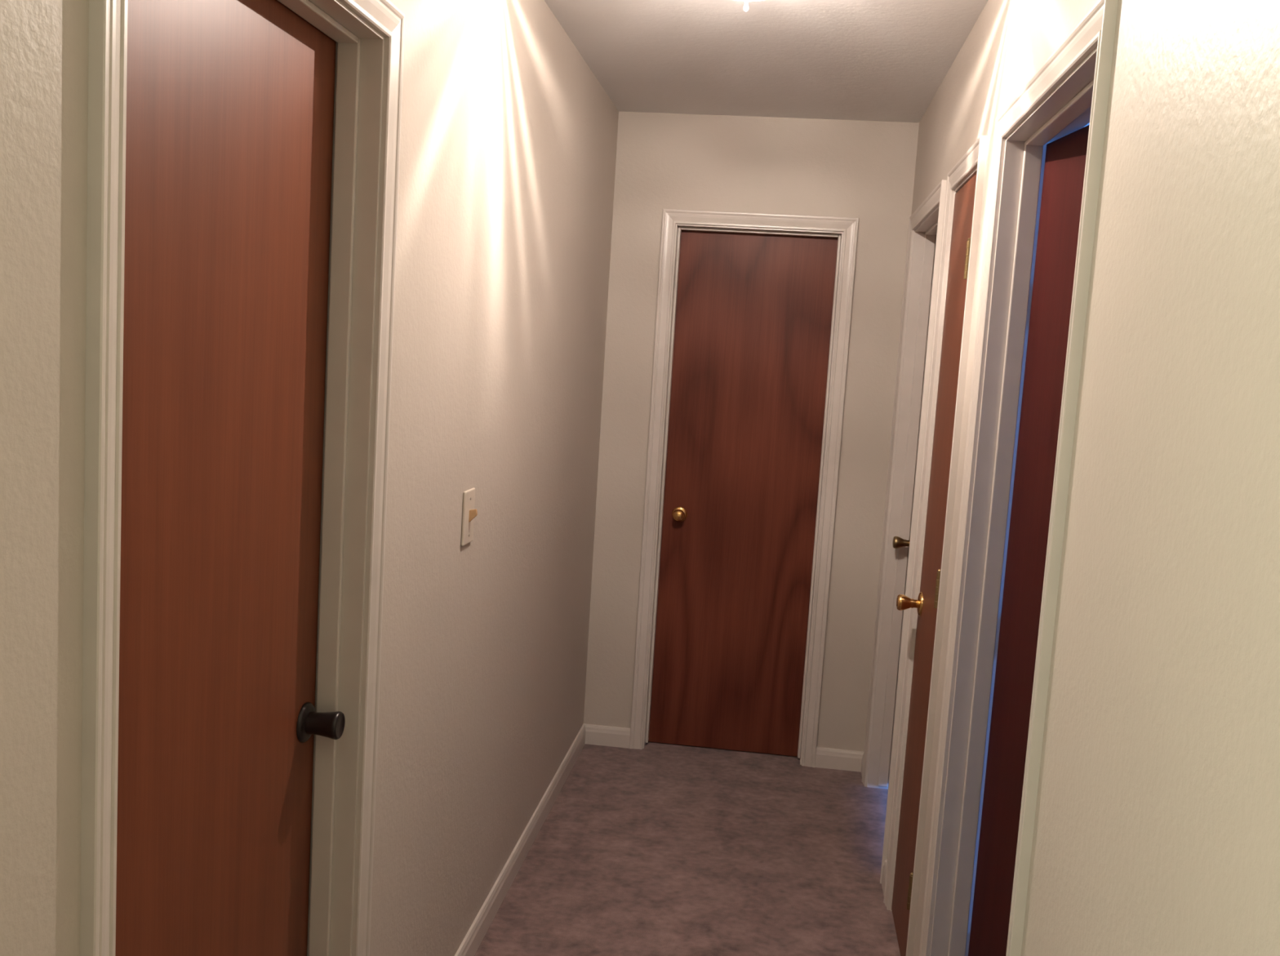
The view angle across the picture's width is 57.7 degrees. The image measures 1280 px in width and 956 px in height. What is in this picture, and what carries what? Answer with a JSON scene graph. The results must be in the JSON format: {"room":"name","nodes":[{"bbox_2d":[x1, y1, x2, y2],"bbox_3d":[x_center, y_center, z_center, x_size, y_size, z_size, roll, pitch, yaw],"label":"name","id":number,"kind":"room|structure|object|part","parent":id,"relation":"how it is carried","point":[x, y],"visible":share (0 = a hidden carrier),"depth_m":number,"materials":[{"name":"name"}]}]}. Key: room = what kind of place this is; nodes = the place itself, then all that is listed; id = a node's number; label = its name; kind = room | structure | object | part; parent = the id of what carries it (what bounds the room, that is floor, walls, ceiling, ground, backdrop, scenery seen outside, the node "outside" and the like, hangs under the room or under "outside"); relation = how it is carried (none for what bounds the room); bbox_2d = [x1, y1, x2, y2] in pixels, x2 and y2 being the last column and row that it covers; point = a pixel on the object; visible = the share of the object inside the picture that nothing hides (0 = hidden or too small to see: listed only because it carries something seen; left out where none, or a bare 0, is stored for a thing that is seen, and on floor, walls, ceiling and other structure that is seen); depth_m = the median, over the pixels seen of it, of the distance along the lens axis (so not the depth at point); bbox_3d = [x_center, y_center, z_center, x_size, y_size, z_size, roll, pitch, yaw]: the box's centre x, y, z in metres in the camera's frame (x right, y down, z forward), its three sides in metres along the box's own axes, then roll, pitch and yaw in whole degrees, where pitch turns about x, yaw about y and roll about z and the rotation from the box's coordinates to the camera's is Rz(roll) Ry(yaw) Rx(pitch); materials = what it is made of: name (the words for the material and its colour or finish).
{"room":"home hallway","nodes":[
{"label":"home hallway","id":0,"kind":"room"},
{"bbox_2d":[0,0,618,955],"bbox_3d":[-0.452,0.029,2.585,0.115,2.449,3.887,4,6,7],"label":"wall","id":1,"kind":"structure","parent":0,"point":[508,142],"depth_m":2.39,"materials":[{"name":"paint"}]},
{"bbox_2d":[115,0,345,955],"bbox_3d":[-0.591,0.329,1.644,0.098,2.025,0.745,4,6,7],"label":"door","id":2,"kind":"structure","parent":1,"relation":"in","point":[230,103],"depth_m":1.62,"materials":[{"name":"brown wood"}]},
{"bbox_3d":[-0.538,0.419,1.979,0.060,0.048,0.048,4,6,7],"label":"knob","id":3,"kind":"part","parent":2,"relation":"part of","materials":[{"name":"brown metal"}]},
{"bbox_2d":[80,0,404,955],"bbox_3d":[-0.575,0.302,1.639,0.132,2.096,0.866,4,6,7],"label":"door frame","id":4,"kind":"structure","parent":1,"relation":"attached to","point":[368,35],"depth_m":1.93,"materials":[{"name":"paint"}]},
{"bbox_2d":[461,487,477,546],"bbox_3d":[-0.381,0.088,2.631,0.024,0.124,0.084,4,6,7],"label":"light switch","id":5,"kind":"object","parent":1,"relation":"attached to","point":[468,513],"visible":1,"depth_m":2.62,"materials":[{"name":"beige plastic"}]},
{"bbox_2d":[454,724,585,955],"bbox_3d":[-0.461,1.210,2.706,0.012,0.078,3.887,4,6,7],"label":"baseboard","id":6,"kind":"structure","parent":1,"relation":"attached to","point":[469,945],"depth_m":3.46,"materials":[{"name":"paint"}]},
{"bbox_2d":[474,741,900,955],"bbox_3d":[0.216,1.485,1.390,8.700,0.100,9.900,4,6,7],"label":"floor","id":7,"kind":"structure","parent":0,"point":[657,849],"depth_m":3.60,"materials":[{"name":"carpet"}]},
{"bbox_2d":[583,111,919,751],"bbox_3d":[0.401,-0.126,4.490,1.338,2.449,0.115,4,6,7],"label":"wall","id":8,"kind":"structure","parent":0,"point":[864,171],"depth_m":4.38,"materials":[{"name":"paint"}]},
{"bbox_2d":[583,723,864,772],"bbox_3d":[0.320,1.056,4.555,1.108,0.078,0.012,4,6,7],"label":"baseboard","id":9,"kind":"structure","parent":8,"relation":"attached to","point":[597,735],"depth_m":4.51,"materials":[{"name":"paint"}]},
{"bbox_2d":[648,230,838,756],"bbox_3d":[0.390,0.077,4.519,0.607,2.029,0.097,4,6,7],"label":"door","id":10,"kind":"structure","parent":8,"relation":"in","point":[753,312],"depth_m":4.53,"materials":[{"name":"brown wood"}]},
{"bbox_3d":[0.152,0.145,4.536,0.047,0.047,0.058,4,6,7],"label":"knob","id":11,"kind":"part","parent":10,"relation":"part of","materials":[{"name":"gold metal"}]},
{"bbox_2d":[629,208,858,767],"bbox_3d":[0.390,0.049,4.501,0.728,2.096,0.132,4,6,7],"label":"door frame","id":12,"kind":"structure","parent":8,"relation":"attached to","point":[673,220],"depth_m":4.43,"materials":[{"name":"paint"}]},
{"bbox_2d":[544,0,987,122],"bbox_3d":[0.372,-1.044,1.114,8.700,0.100,9.900,4,6,7],"label":"ceiling","id":13,"kind":"structure","parent":0,"point":[882,60],"depth_m":3.39,"materials":[{"name":"paint"}]},
{"bbox_2d":[742,0,749,11],"bbox_3d":[0.224,-1.054,2.397,0.304,0.176,0.304,4,6,7],"label":"ceiling light","id":14,"kind":"object","parent":13,"relation":"attached to","point":[745,6],"visible":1,"depth_m":2.40,"materials":[{"name":"glass"}]},
{"bbox_2d":[911,0,1279,955],"bbox_3d":[0.503,0.327,0.394,0.115,2.449,8.037,4,6,7],"label":"wall","id":15,"kind":"structure","parent":0,"point":[1157,827],"depth_m":1.26,"materials":[{"name":"paint"}]},
{"bbox_2d":[861,754,887,895],"bbox_3d":[0.367,1.499,0.530,0.012,0.078,8.037,4,6,7],"label":"baseboard","id":16,"kind":"structure","parent":15,"relation":"attached to","point":[884,868],"depth_m":3.50,"materials":[{"name":"paint"}]},
{"bbox_2d":[893,536,910,551],"bbox_3d":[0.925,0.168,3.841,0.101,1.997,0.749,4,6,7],"label":"door knob","id":17,"kind":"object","parent":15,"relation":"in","point":[898,542],"depth_m":4.16,"materials":[{"name":"gold metal"}]},
{"bbox_2d":[862,179,946,883],"bbox_3d":[0.913,0.154,3.841,0.132,2.096,0.869,4,6,7],"label":"door frame","id":18,"kind":"structure","parent":15,"relation":"attached to","point":[926,223],"depth_m":4.18,"materials":[{"name":"paint"}]},
{"bbox_2d":[891,173,976,955],"bbox_3d":[0.745,0.260,3.030,0.101,2.025,0.437,4,6,7],"label":"door","id":19,"kind":"structure","parent":15,"relation":"in","point":[926,604],"depth_m":3.05,"materials":[{"name":"brown wood"}]},
{"bbox_3d":[0.740,0.345,3.204,0.062,0.045,0.045,4,6,7],"label":"knob","id":20,"kind":"part","parent":19,"relation":"part of","materials":[{"name":"gold metal"}]},
{"bbox_2d":[883,135,987,955],"bbox_3d":[0.810,0.237,3.024,0.132,2.096,0.548,4,6,7],"label":"door frame","id":21,"kind":"structure","parent":15,"relation":"attached to","point":[972,162],"depth_m":2.97,"materials":[{"name":"paint"}]},
{"bbox_2d":[919,0,1118,955],"bbox_3d":[0.700,0.327,2.138,0.132,2.096,0.860,4,6,7],"label":"door frame","id":22,"kind":"structure","parent":15,"relation":"attached to","point":[1069,91],"depth_m":2.44,"materials":[{"name":"paint"}]},
{"bbox_2d":[968,124,1088,955],"bbox_3d":[0.775,0.359,2.136,0.107,2.025,0.748,3,6,-2],"label":"door","id":23,"kind":"structure","parent":15,"relation":"in","point":[1065,156],"depth_m":2.36,"materials":[{"name":"brown wood"}]}
]}

